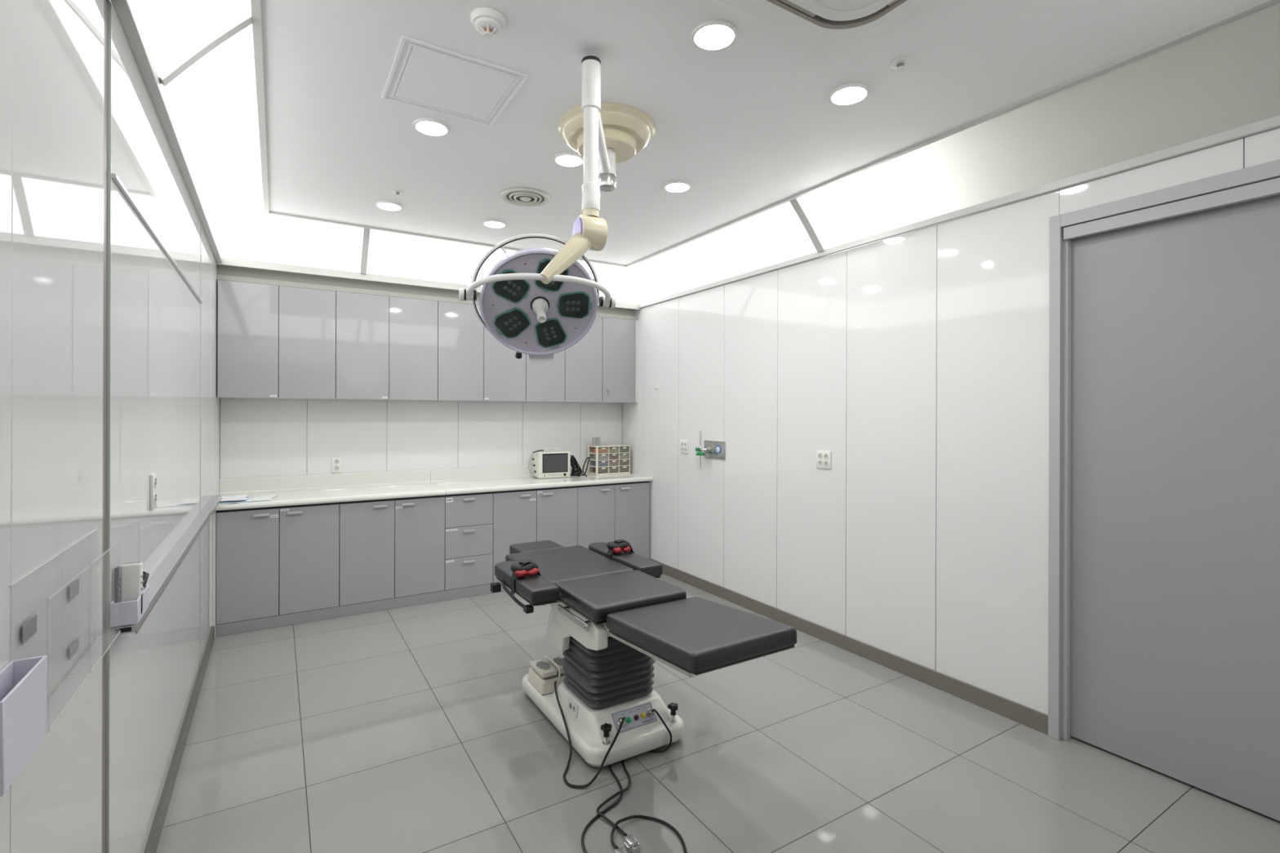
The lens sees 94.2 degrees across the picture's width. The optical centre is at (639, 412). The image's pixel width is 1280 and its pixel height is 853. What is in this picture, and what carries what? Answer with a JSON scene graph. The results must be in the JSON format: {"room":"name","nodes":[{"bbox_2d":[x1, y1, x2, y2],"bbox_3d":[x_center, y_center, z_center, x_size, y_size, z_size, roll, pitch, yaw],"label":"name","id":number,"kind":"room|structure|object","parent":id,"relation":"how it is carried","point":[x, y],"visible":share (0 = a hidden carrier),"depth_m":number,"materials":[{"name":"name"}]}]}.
{"room":"operating room","nodes":[
{"label":"operating room","id":0,"kind":"room"},
{"bbox_2d":[0,0,219,852],"bbox_3d":[-1.294,0.202,1.366,0.080,2.520,6.880,0,0,-31],"label":"wall","id":1,"kind":"structure","parent":0,"point":[108,357],"depth_m":1.33,"materials":[{"name":"grey"}]},
{"bbox_2d":[0,655,47,796],"bbox_3d":[-0.913,0.448,0.858,0.041,0.126,0.178,0,0,-31],"label":"box","id":2,"kind":"object","parent":1,"relation":"attached to","point":[23,682],"visible":1,"depth_m":0.87,"materials":[{"name":"white plastic"}]},
{"bbox_2d":[9,551,90,733],"bbox_3d":[-1.023,0.393,1.039,0.042,0.251,0.259,0,0,-31],"label":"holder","id":3,"kind":"object","parent":1,"relation":"attached to","point":[29,628],"visible":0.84,"depth_m":0.98,"materials":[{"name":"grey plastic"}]},
{"bbox_2d":[62,528,120,673],"bbox_3d":[-1.159,0.392,1.261,0.042,0.251,0.272,0,0,-31],"label":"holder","id":4,"kind":"object","parent":1,"relation":"attached to","point":[74,587],"visible":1,"depth_m":1.20,"materials":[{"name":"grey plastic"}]},
{"bbox_2d":[150,472,157,511],"bbox_3d":[-1.611,0.262,1.972,0.012,0.118,0.075,0,0,-31],"label":"power outlet","id":5,"kind":"object","parent":1,"relation":"attached to","point":[153,477],"visible":1,"depth_m":1.95,"materials":[{"name":"white plastic"}]},
{"bbox_2d":[154,493,156,504],"bbox_3d":[-1.608,0.288,1.974,0.002,0.036,0.036,0,0,-31],"label":"socket","id":6,"kind":"object","parent":5,"relation":"attached to","point":[155,495],"depth_m":1.97,"materials":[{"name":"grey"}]},
{"bbox_2d":[154,477,156,488],"bbox_3d":[-1.608,0.234,1.974,0.002,0.036,0.036,0,0,-31],"label":"socket","id":7,"kind":"object","parent":5,"relation":"attached to","point":[155,478],"depth_m":1.97,"materials":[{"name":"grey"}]},
{"bbox_2d":[111,0,222,262],"bbox_3d":[-1.615,-1.035,2.006,0.034,0.038,4.750,0,0,-31],"label":"trim","id":8,"kind":"structure","parent":1,"relation":"attached to","point":[125,11],"depth_m":1.95,"materials":[{"name":"grey metal"}]},
{"bbox_2d":[111,173,222,635],"bbox_3d":[-2.012,-0.019,2.666,0.050,1.158,2.752,0,0,-31],"label":"whiteboard","id":9,"kind":"object","parent":1,"relation":"attached to","point":[159,580],"visible":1,"depth_m":2.08,"materials":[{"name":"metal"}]},
{"bbox_2d":[109,585,149,627],"bbox_3d":[-1.328,0.502,1.550,0.054,0.058,0.156,0,0,-31],"label":"box","id":10,"kind":"object","parent":9,"relation":"on","point":[124,613],"visible":0.84,"depth_m":1.49,"materials":[{"name":"white plastic"}]},
{"bbox_2d":[114,565,119,603],"bbox_3d":[-1.327,0.459,1.509,0.008,0.136,0.036,0,0,-31],"label":"remote control","id":11,"kind":"object","parent":10,"relation":"in","point":[117,570],"visible":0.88,"depth_m":1.50,"materials":[{"name":"black plastic"}]},
{"bbox_2d":[120,561,143,610],"bbox_3d":[-1.309,0.457,1.531,0.044,0.140,0.036,0,0,-31],"label":"remote control","id":12,"kind":"object","parent":10,"relation":"in","point":[131,575],"visible":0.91,"depth_m":1.52,"materials":[{"name":"white plastic"}]},
{"bbox_2d":[142,572,149,590],"bbox_3d":[-1.333,0.478,1.584,0.017,0.087,0.091,0,0,-22],"label":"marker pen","id":13,"kind":"object","parent":10,"relation":"in","point":[146,576],"visible":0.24,"depth_m":1.61,"materials":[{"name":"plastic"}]},
{"bbox_2d":[111,493,222,635],"bbox_3d":[-2.015,0.543,2.668,0.049,0.025,2.747,0,0,-31],"label":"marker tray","id":14,"kind":"object","parent":9,"relation":"on","point":[159,580],"depth_m":2.14,"materials":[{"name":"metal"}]},
{"bbox_2d":[115,497,222,634],"bbox_3d":[-2.011,0.550,2.670,0.042,0.020,2.748,0,0,-31],"label":"tray","id":15,"kind":"object","parent":9,"relation":"on","point":[159,580],"depth_m":2.15,"materials":[{"name":"plastic"}]},
{"bbox_2d":[143,626,214,852],"bbox_3d":[-1.571,1.421,1.902,0.014,0.082,4.520,0,0,-31],"label":"baseboard","id":16,"kind":"structure","parent":1,"relation":"attached to","point":[156,830],"depth_m":2.40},
{"bbox_2d":[158,12,252,86],"bbox_3d":[-1.414,-1.194,1.947,0.254,0.301,0.042,0,0,-31],"label":"trim","id":17,"kind":"structure","parent":1,"relation":"attached to","point":[206,47],"depth_m":1.94,"materials":[{"name":"grey metal"}]},
{"bbox_2d":[212,511,216,637],"bbox_3d":[-2.900,1.049,4.082,0.016,0.818,0.532,0,0,-31],"label":"trim","id":18,"kind":"structure","parent":1,"relation":"attached to","point":[214,569],"depth_m":3.86,"materials":[{"name":"white"}]},
{"bbox_2d":[219,281,622,479],"bbox_3d":[-1.625,0.011,5.253,3.568,2.900,0.100,0,0,-31],"label":"wall","id":19,"kind":"structure","parent":0,"point":[260,437],"depth_m":4.95,"materials":[{"name":"grey"}]},
{"bbox_2d":[217,280,335,399],"bbox_3d":[-2.653,-0.505,4.371,0.722,0.805,0.292,0,0,-31],"label":"upper cabinet","id":20,"kind":"object","parent":19,"relation":"attached to","point":[274,341],"visible":1,"depth_m":4.24,"materials":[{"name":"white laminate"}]},
{"bbox_2d":[216,264,638,319],"bbox_3d":[-1.472,-0.981,4.968,3.368,0.115,0.124,0,0,-31],"label":"trim","id":21,"kind":"structure","parent":20,"relation":"on","point":[222,269],"depth_m":4.55,"materials":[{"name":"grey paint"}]},
{"bbox_2d":[219,469,431,494],"bbox_3d":[-2.416,0.542,4.687,1.470,0.110,0.040,0,0,-31],"label":"backsplash","id":22,"kind":"structure","parent":19,"relation":"attached to","point":[285,483],"depth_m":4.63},
{"bbox_2d":[331,457,342,472],"bbox_3d":[-2.404,0.417,4.713,0.072,0.116,0.012,0,0,-31],"label":"power outlet","id":23,"kind":"object","parent":19,"relation":"attached to","point":[336,463],"visible":1,"depth_m":4.71,"materials":[{"name":"white plastic"}]},
{"bbox_2d":[335,291,437,400],"bbox_3d":[-2.029,-0.503,4.753,0.738,0.805,0.292,0,0,-31],"label":"upper cabinet","id":24,"kind":"object","parent":19,"relation":"attached to","point":[386,347],"visible":0.98,"depth_m":4.62,"materials":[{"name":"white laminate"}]},
{"bbox_2d":[432,301,525,401],"bbox_3d":[-1.393,-0.501,5.141,0.748,0.805,0.292,0,0,-31],"label":"upper cabinet","id":25,"kind":"object","parent":19,"relation":"attached to","point":[473,365],"visible":0.74,"depth_m":4.97,"materials":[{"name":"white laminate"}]},
{"bbox_2d":[430,462,587,482],"bbox_3d":[-0.979,0.546,5.565,1.894,0.110,0.040,0,0,-31],"label":"backsplash","id":26,"kind":"structure","parent":19,"relation":"attached to","point":[443,475],"depth_m":5.30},
{"bbox_2d":[525,316,602,402],"bbox_3d":[-0.751,-0.500,5.535,0.754,0.805,0.290,0,0,-31],"label":"upper cabinet","id":27,"kind":"object","parent":19,"relation":"attached to","point":[575,374],"visible":0.63,"depth_m":5.45,"materials":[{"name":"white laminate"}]},
{"bbox_2d":[602,317,635,403],"bbox_3d":[-0.267,-0.498,5.817,0.361,0.805,0.313,0,0,-31],"label":"upper cabinet","id":28,"kind":"object","parent":19,"relation":"attached to","point":[618,335],"visible":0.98,"depth_m":5.69,"materials":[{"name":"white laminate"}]},
{"bbox_2d":[155,573,1279,852],"bbox_3d":[0.147,1.506,2.307,3.968,0.080,6.980,0,0,-31],"label":"floor","id":29,"kind":"structure","parent":0,"point":[411,729],"depth_m":2.47,"materials":[{"name":"tile"}]},
{"bbox_2d":[215,502,339,636],"bbox_3d":[-2.578,1.050,4.263,0.718,0.818,0.560,0,0,-31],"label":"base cabinet","id":30,"kind":"object","parent":29,"relation":"on","point":[277,566],"visible":0.99,"depth_m":4.04,"materials":[{"name":"grey laminate"}]},
{"bbox_2d":[213,483,446,511],"bbox_3d":[-2.276,0.618,4.458,1.470,0.040,0.578,0,0,-31],"label":"countertop","id":31,"kind":"structure","parent":30,"relation":"on","point":[289,498],"depth_m":4.37,"materials":[{"name":"white stone"}]},
{"bbox_2d":[217,497,251,504],"bbox_3d":[-2.736,0.591,4.005,0.209,0.008,0.269,0,0,-31],"label":"packet","id":32,"kind":"object","parent":31,"relation":"on","point":[247,498],"visible":0.46,"depth_m":3.93,"materials":[{"name":"blue plastic"}]},
{"bbox_2d":[220,494,248,501],"bbox_3d":[-2.756,0.574,4.018,0.173,0.014,0.282,0,0,-31],"label":"paper","id":33,"kind":"object","parent":32,"relation":"on","point":[242,497],"visible":0.83,"depth_m":3.98,"materials":[{"name":"white paper"}]},
{"bbox_2d":[248,493,277,501],"bbox_3d":[-2.620,0.585,4.122,0.152,0.019,0.307,0,0,-22],"label":"paper","id":34,"kind":"object","parent":31,"relation":"on","point":[260,497],"visible":1,"depth_m":4.06,"materials":[{"name":"white paper"}]},
{"bbox_2d":[338,495,444,617],"bbox_3d":[-1.959,1.052,4.641,0.734,0.818,0.560,0,0,-31],"label":"base cabinet","id":35,"kind":"object","parent":29,"relation":"on","point":[392,551],"visible":0.99,"depth_m":4.41,"materials":[{"name":"grey laminate"}]},
{"bbox_2d":[444,492,493,600],"bbox_3d":[-1.483,1.053,4.932,0.381,0.818,0.560,0,0,-31],"label":"base cabinet","id":36,"kind":"object","parent":29,"relation":"on","point":[468,517],"visible":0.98,"depth_m":4.71,"materials":[{"name":"grey laminate"}]},
{"bbox_2d":[431,472,653,494],"bbox_3d":[-0.839,0.622,5.336,1.894,0.040,0.578,0,0,-31],"label":"countertop","id":37,"kind":"structure","parent":36,"relation":"on","point":[532,482],"depth_m":5.13,"materials":[{"name":"white stone"}]},
{"bbox_2d":[532,448,570,478],"bbox_3d":[-0.829,0.466,5.505,0.326,0.268,0.198,0,0,-31],"label":"patient monitor","id":38,"kind":"object","parent":37,"relation":"on","point":[545,464],"visible":0.98,"depth_m":5.43,"materials":[{"name":"white plastic"}]},
{"bbox_2d":[570,455,582,475],"bbox_3d":[-0.603,0.495,5.602,0.117,0.219,0.085,0,0,-31],"label":"power cable","id":39,"kind":"object","parent":37,"relation":"on","point":[574,471],"visible":0.94,"depth_m":5.58,"materials":[{"name":"black rubber"}]},
{"bbox_2d":[570,456,590,476],"bbox_3d":[-0.558,0.506,5.562,0.185,0.189,0.064,0,0,-10],"label":"power cable","id":40,"kind":"object","parent":37,"relation":"on","point":[588,458],"visible":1,"depth_m":5.58,"materials":[{"name":"black rubber"}]},
{"bbox_2d":[587,444,630,475],"bbox_3d":[-0.303,0.463,5.838,0.372,0.280,0.192,0,0,-31],"label":"drawer organizer","id":41,"kind":"object","parent":37,"relation":"on","point":[605,460],"visible":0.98,"depth_m":5.78,"materials":[{"name":"beige plastic"}]},
{"bbox_2d":[591,437,599,445],"bbox_3d":[-0.426,0.283,5.782,0.079,0.078,0.079,0,0,-31],"label":"jar","id":42,"kind":"object","parent":41,"relation":"on","point":[596,441],"visible":1,"depth_m":5.75,"materials":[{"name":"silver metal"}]},
{"bbox_2d":[492,486,577,591],"bbox_3d":[-1.000,1.054,5.227,0.752,0.818,0.560,0,0,-31],"label":"base cabinet","id":43,"kind":"object","parent":29,"relation":"on","point":[531,515],"visible":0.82,"depth_m":4.99,"materials":[{"name":"grey laminate"}]},
{"bbox_2d":[554,680,626,788],"bbox_3d":[-0.292,1.370,2.625,0.296,0.191,0.621,0,0,-31],"label":"cable","id":44,"kind":"object","parent":29,"relation":"on","point":[555,682],"visible":1,"depth_m":2.43,"materials":[{"name":"black rubber"}]},
{"bbox_2d":[581,764,622,852],"bbox_3d":[-0.136,1.460,2.196,0.155,0.010,0.790,0,0,-4],"label":"cable","id":45,"kind":"object","parent":29,"relation":"on","point":[616,802],"visible":0.84,"depth_m":2.17,"materials":[{"name":"black rubber"}]},
{"bbox_2d":[576,481,648,559],"bbox_3d":[-0.361,1.056,5.617,0.744,0.818,0.560,0,0,-31],"label":"base cabinet","id":46,"kind":"object","parent":29,"relation":"on","point":[606,513],"visible":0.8,"depth_m":5.41,"materials":[{"name":"grey laminate"}]},
{"bbox_2d":[595,760,631,836],"bbox_3d":[-0.097,1.453,2.276,0.119,0.025,0.491,0,0,1],"label":"cable","id":47,"kind":"object","parent":29,"relation":"on","point":[627,788],"visible":0.95,"depth_m":2.21,"materials":[{"name":"black rubber"}]},
{"bbox_2d":[614,847,626,852],"bbox_3d":[-0.059,1.450,1.932,0.045,0.029,0.062,0,0,-20],"label":"plug","id":48,"kind":"object","parent":29,"relation":"on","point":[621,850],"visible":1,"depth_m":1.95,"materials":[{"name":"metal"}]},
{"bbox_2d":[623,833,639,852],"bbox_3d":[-0.025,1.450,1.995,0.045,0.029,0.062,0,0,-31],"label":"plug","id":49,"kind":"object","parent":29,"relation":"on","point":[631,843],"visible":1,"depth_m":1.99,"materials":[{"name":"metal"}]},
{"bbox_2d":[494,540,797,766],"bbox_3d":[-0.172,1.116,2.797,0.752,0.700,1.930,0,0,-31],"label":"table","id":50,"kind":"object","parent":29,"relation":"on","point":[611,619],"visible":0.96,"depth_m":2.58,"materials":[{"name":"black leather"}]},
{"bbox_2d":[490,559,541,613],"bbox_3d":[-0.563,0.793,2.828,0.150,0.195,0.405,0,0,-37],"label":"strap","id":51,"kind":"object","parent":50,"relation":"on","point":[524,567],"visible":0.99,"depth_m":2.76,"materials":[{"name":"black"}]},
{"bbox_2d":[528,654,565,695],"bbox_3d":[-0.447,1.312,3.010,0.182,0.120,0.210,0,0,-31],"label":"switch","id":52,"kind":"object","parent":50,"relation":"on","point":[543,673],"visible":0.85,"depth_m":2.94,"materials":[{"name":"beige plastic"}]},
{"bbox_2d":[602,740,610,745],"bbox_3d":[-0.139,1.372,2.470,0.034,0.004,0.034,0,0,-31],"label":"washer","id":53,"kind":"object","parent":50,"relation":"in","point":[604,742],"depth_m":2.46,"materials":[{"name":"silver metal"}]},
{"bbox_2d":[606,539,634,558],"bbox_3d":[-0.110,0.775,3.288,0.145,0.144,0.110,0,0,-31],"label":"strap","id":54,"kind":"object","parent":50,"relation":"on","point":[616,546],"visible":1,"depth_m":3.26,"materials":[{"name":"black"}]},
{"bbox_2d":[617,717,625,726],"bbox_3d":[-0.080,1.325,2.546,0.034,0.038,0.038,0,0,-31],"label":"socket","id":55,"kind":"object","parent":50,"relation":"attached to","point":[619,719],"depth_m":2.54,"materials":[{"name":"silver metal"}]},
{"bbox_2d":[640,712,645,718],"bbox_3d":[0.015,1.329,2.609,0.025,0.023,0.024,0,0,-31],"label":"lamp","id":56,"kind":"object","parent":50,"relation":"on","point":[642,715],"depth_m":2.60,"materials":[{"name":"yellow plastic"}]},
{"bbox_2d":[646,708,654,717],"bbox_3d":[0.047,1.325,2.624,0.034,0.038,0.038,0,0,-31],"label":"socket","id":57,"kind":"object","parent":50,"relation":"attached to","point":[650,713],"depth_m":2.62,"materials":[{"name":"silver metal"}]},
{"bbox_2d":[648,709,671,752],"bbox_3d":[0.041,1.382,2.593,0.203,0.167,0.059,0,0,11],"label":"cable","id":58,"kind":"object","parent":50,"relation":"hanging from","point":[653,710],"visible":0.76,"depth_m":2.56,"materials":[{"name":"black rubber"}]},
{"bbox_2d":[610,814,687,852],"bbox_3d":[0.043,1.452,2.033,0.283,0.027,0.206,0,0,22],"label":"cable","id":59,"kind":"object","parent":29,"relation":"on","point":[627,818],"visible":0.99,"depth_m":2.09,"materials":[{"name":"black rubber"}]},
{"bbox_2d":[261,0,1261,265],"bbox_3d":[-0.204,-1.355,2.890,2.755,0.040,4.194,0,0,-31],"label":"ceiling","id":60,"kind":"structure","parent":0,"point":[752,125],"depth_m":2.52,"materials":[{"name":"white paint"}]},
{"bbox_2d":[131,0,250,76],"bbox_3d":[-0.837,-1.195,0.998,0.242,0.291,2.180,0,0,-31],"label":"light panel","id":61,"kind":"object","parent":60,"relation":"attached to","point":[171,29],"visible":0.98,"depth_m":1.78,"materials":[{"name":"white plastic"}]},
{"bbox_2d":[160,24,263,257],"bbox_3d":[-2.080,-1.198,3.031,0.242,0.291,2.506,0,0,-31],"label":"light panel","id":62,"kind":"object","parent":60,"relation":"attached to","point":[212,104],"visible":0.92,"depth_m":2.52,"materials":[{"name":"white plastic"}]},
{"bbox_2d":[222,211,364,272],"bbox_3d":[-2.414,-1.199,4.163,0.853,0.291,0.226,0,0,-31],"label":"light panel","id":63,"kind":"object","parent":60,"relation":"attached to","point":[271,238],"visible":0.97,"depth_m":4.19,"materials":[{"name":"white plastic"}]},
{"bbox_2d":[360,228,370,274],"bbox_3d":[-2.031,-1.196,4.394,0.042,0.300,0.238,0,0,-31],"label":"trim","id":64,"kind":"structure","parent":60,"relation":"attached to","point":[366,238],"depth_m":4.39,"materials":[{"name":"grey metal"}]},
{"bbox_2d":[375,200,402,211],"bbox_3d":[-1.620,-1.333,3.838,0.160,0.013,0.160,0,0,-31],"label":"recessed light","id":65,"kind":"object","parent":60,"relation":"in","point":[384,205],"visible":1,"depth_m":3.83,"materials":[{"name":"white plastic"}]},
{"bbox_2d":[392,190,402,195],"bbox_3d":[-1.468,-1.326,3.601,0.056,0.023,0.056,0,0,-31],"label":"sprinkler head","id":66,"kind":"object","parent":60,"relation":"attached to","point":[397,192],"visible":1,"depth_m":3.59},
{"bbox_2d":[413,118,449,136],"bbox_3d":[-0.974,-1.331,2.778,0.160,0.013,0.160,0,0,-31],"label":"recessed light","id":67,"kind":"object","parent":60,"relation":"in","point":[428,126],"visible":1,"depth_m":2.77,"materials":[{"name":"white plastic"}]},
{"bbox_2d":[366,229,515,286],"bbox_3d":[-1.523,-1.197,4.708,1.155,0.291,0.226,0,0,-31],"label":"light panel","id":68,"kind":"object","parent":60,"relation":"attached to","point":[389,254],"visible":0.84,"depth_m":4.63,"materials":[{"name":"white plastic"}]},
{"bbox_2d":[382,35,529,127],"bbox_3d":[-0.766,-1.333,2.439,0.474,0.006,0.490,0,0,-31],"label":"ceiling hatch","id":69,"kind":"object","parent":60,"relation":"attached to","point":[431,78],"visible":1,"depth_m":2.41,"materials":[{"name":"white paint"}]},
{"bbox_2d":[470,7,506,38],"bbox_3d":[-0.515,-1.306,2.017,0.116,0.057,0.116,0,0,-31],"label":"smoke detector","id":70,"kind":"object","parent":60,"relation":"attached to","point":[490,22],"visible":1,"depth_m":1.99,"materials":[{"name":"white plastic"}]},
{"bbox_2d":[482,219,506,228],"bbox_3d":[-1.028,-1.331,4.201,0.160,0.013,0.160,0,0,-31],"label":"recessed light","id":71,"kind":"object","parent":60,"relation":"in","point":[495,224],"visible":1,"depth_m":4.19,"materials":[{"name":"white plastic"}]},
{"bbox_2d":[500,187,550,206],"bbox_3d":[-0.709,-1.325,3.680,0.300,0.019,0.300,0,0,-31],"label":"ceiling vent","id":72,"kind":"object","parent":60,"relation":"in","point":[522,197],"visible":1,"depth_m":3.66,"materials":[{"name":"grey"}]},
{"bbox_2d":[458,55,655,365],"bbox_3d":[-0.250,-0.763,2.503,0.538,1.142,1.042,0,0,27],"label":"lamp","id":73,"kind":"object","parent":60,"relation":"hanging from","point":[539,303],"visible":1,"depth_m":2.27,"materials":[{"name":"white metal"}]},
{"bbox_2d":[473,289,476,300],"bbox_3d":[-0.621,-0.441,2.240,0.010,0.040,0.040,0,0,-14],"label":"washer","id":74,"kind":"object","parent":73,"relation":"in","point":[475,291],"depth_m":2.22,"materials":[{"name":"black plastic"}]},
{"bbox_2d":[599,296,603,306],"bbox_3d":[-0.154,-0.440,2.360,0.010,0.040,0.040,0,0,-14],"label":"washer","id":75,"kind":"object","parent":73,"relation":"in","point":[601,299],"depth_m":2.35,"materials":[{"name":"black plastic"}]},
{"bbox_2d":[553,152,583,167],"bbox_3d":[-0.374,-1.330,3.130,0.160,0.013,0.160,0,0,-31],"label":"recessed light","id":76,"kind":"object","parent":60,"relation":"in","point":[563,159],"visible":0.98,"depth_m":3.12,"materials":[{"name":"white plastic"}]},
{"bbox_2d":[577,260,639,304],"bbox_3d":[-0.474,-1.194,5.349,1.224,0.291,0.226,0,0,-31],"label":"light panel","id":77,"kind":"object","parent":60,"relation":"attached to","point":[618,280],"visible":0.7,"depth_m":5.49,"materials":[{"name":"white plastic"}]},
{"bbox_2d":[663,180,691,192],"bbox_3d":[0.220,-1.328,3.499,0.160,0.013,0.160,0,0,-31],"label":"recessed light","id":78,"kind":"object","parent":60,"relation":"in","point":[677,186],"visible":1,"depth_m":3.48,"materials":[{"name":"white plastic"}]},
{"bbox_2d":[691,19,737,51],"bbox_3d":[0.262,-1.328,2.097,0.160,0.013,0.160,0,0,-31],"label":"recessed light","id":79,"kind":"object","parent":60,"relation":"in","point":[715,35],"visible":1,"depth_m":2.09,"materials":[{"name":"white plastic"}]},
{"bbox_2d":[628,201,817,304],"bbox_3d":[0.465,-1.191,4.739,0.259,0.291,2.246,0,0,-31],"label":"light panel","id":80,"kind":"object","parent":60,"relation":"attached to","point":[775,235],"visible":0.98,"depth_m":4.45,"materials":[{"name":"white plastic"}]},
{"bbox_2d":[249,0,1279,267],"bbox_3d":[-0.204,-1.343,2.890,2.811,0.043,4.250,0,0,-31],"label":"trim","id":81,"kind":"structure","parent":60,"relation":"attached to","point":[255,5],"depth_m":2.64,"materials":[{"name":"grey paint"}]},
{"bbox_2d":[718,0,936,57],"bbox_3d":[0.594,-1.312,1.549,0.947,0.039,0.947,0,0,-31],"label":"air conditioner","id":82,"kind":"object","parent":60,"relation":"attached to","point":[856,23],"visible":1,"depth_m":1.96,"materials":[{"name":"white plastic"}]},
{"bbox_2d":[828,83,869,106],"bbox_3d":[0.872,-1.326,2.482,0.160,0.013,0.160,0,0,-31],"label":"recessed light","id":83,"kind":"object","parent":60,"relation":"in","point":[850,94],"visible":1,"depth_m":2.47,"materials":[{"name":"white plastic"}]},
{"bbox_2d":[889,57,911,71],"bbox_3d":[0.992,-1.319,2.264,0.076,0.023,0.076,0,0,-31],"label":"sprinkler head","id":84,"kind":"object","parent":60,"relation":"attached to","point":[900,64],"visible":1,"depth_m":2.25},
{"bbox_2d":[797,0,1279,248],"bbox_3d":[1.707,-1.188,2.705,0.259,0.291,2.440,0,0,-31],"label":"light panel","id":85,"kind":"object","parent":60,"relation":"attached to","point":[1225,77],"visible":0.95,"depth_m":2.49,"materials":[{"name":"white plastic"}]},
{"bbox_2d":[622,127,1279,740],"bbox_3d":[1.201,0.209,3.933,0.120,2.520,5.100,0,0,-31],"label":"wall","id":86,"kind":"structure","parent":0,"point":[918,359],"depth_m":3.40,"materials":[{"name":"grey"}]},
{"bbox_2d":[216,257,640,310],"bbox_3d":[-1.435,-1.026,4.907,3.368,0.053,0.017,0,0,-31],"label":"trim","id":87,"kind":"structure","parent":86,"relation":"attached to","point":[225,261],"depth_m":4.44,"materials":[{"name":"grey paint"}]},
{"bbox_2d":[623,320,638,403],"bbox_3d":[-0.111,-0.498,5.940,0.030,0.805,0.306,0,0,-31],"label":"trim","id":88,"kind":"structure","parent":86,"relation":"attached to","point":[636,321],"depth_m":5.81,"materials":[{"name":"white"}]},
{"bbox_2d":[648,480,651,559],"bbox_3d":[-0.048,1.057,5.837,0.019,0.818,0.552,0,0,-31],"label":"trim","id":89,"kind":"structure","parent":86,"relation":"attached to","point":[649,482],"depth_m":5.60,"materials":[{"name":"grey"}]},
{"bbox_2d":[680,440,688,453],"bbox_3d":[0.383,0.299,5.146,0.012,0.112,0.105,0,0,-31],"label":"power outlet","id":90,"kind":"object","parent":86,"relation":"attached to","point":[684,444],"visible":1,"depth_m":5.14,"materials":[{"name":"white plastic"}]},
{"bbox_2d":[703,440,725,459],"bbox_3d":[0.608,0.298,4.757,0.032,0.141,0.270,0,0,-31],"label":"outlet plate","id":91,"kind":"object","parent":86,"relation":"attached to","point":[715,449],"visible":1,"depth_m":4.74,"materials":[{"name":"silver metal"}]},
{"bbox_2d":[695,430,706,467],"bbox_3d":[0.494,0.307,4.829,0.093,0.320,0.074,0,0,-31],"label":"oxygen flowmeter","id":92,"kind":"object","parent":91,"relation":"attached to","point":[699,450],"visible":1,"depth_m":4.81,"materials":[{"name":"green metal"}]},
{"bbox_2d":[789,198,825,252],"bbox_3d":[1.058,-1.187,3.762,0.271,0.301,0.056,0,0,-31],"label":"trim","id":93,"kind":"structure","parent":86,"relation":"attached to","point":[795,203],"depth_m":3.76,"materials":[{"name":"grey metal"}]},
{"bbox_2d":[816,450,831,469],"bbox_3d":[1.183,0.305,3.835,0.012,0.114,0.120,0,0,-31],"label":"power outlet","id":94,"kind":"object","parent":86,"relation":"attached to","point":[823,457],"visible":1,"depth_m":3.83,"materials":[{"name":"white plastic"}]},
{"bbox_2d":[649,558,1048,734],"bbox_3d":[0.983,1.425,4.158,0.012,0.087,3.393,0,0,-31],"label":"baseboard","id":95,"kind":"structure","parent":86,"relation":"attached to","point":[1034,719],"depth_m":3.43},
{"bbox_2d":[639,115,1279,308],"bbox_3d":[1.235,-1.027,3.747,0.022,0.038,4.750,0,0,-31],"label":"trim","id":96,"kind":"structure","parent":86,"relation":"attached to","point":[1273,122],"depth_m":2.77,"materials":[{"name":"grey metal"}]},
{"bbox_2d":[1048,159,1279,821],"bbox_3d":[2.219,0.222,2.245,0.142,2.500,1.157,0,0,-31],"label":"door","id":97,"kind":"structure","parent":86,"relation":"in","point":[1175,499],"depth_m":2.37,"materials":[{"name":"grey metal"}]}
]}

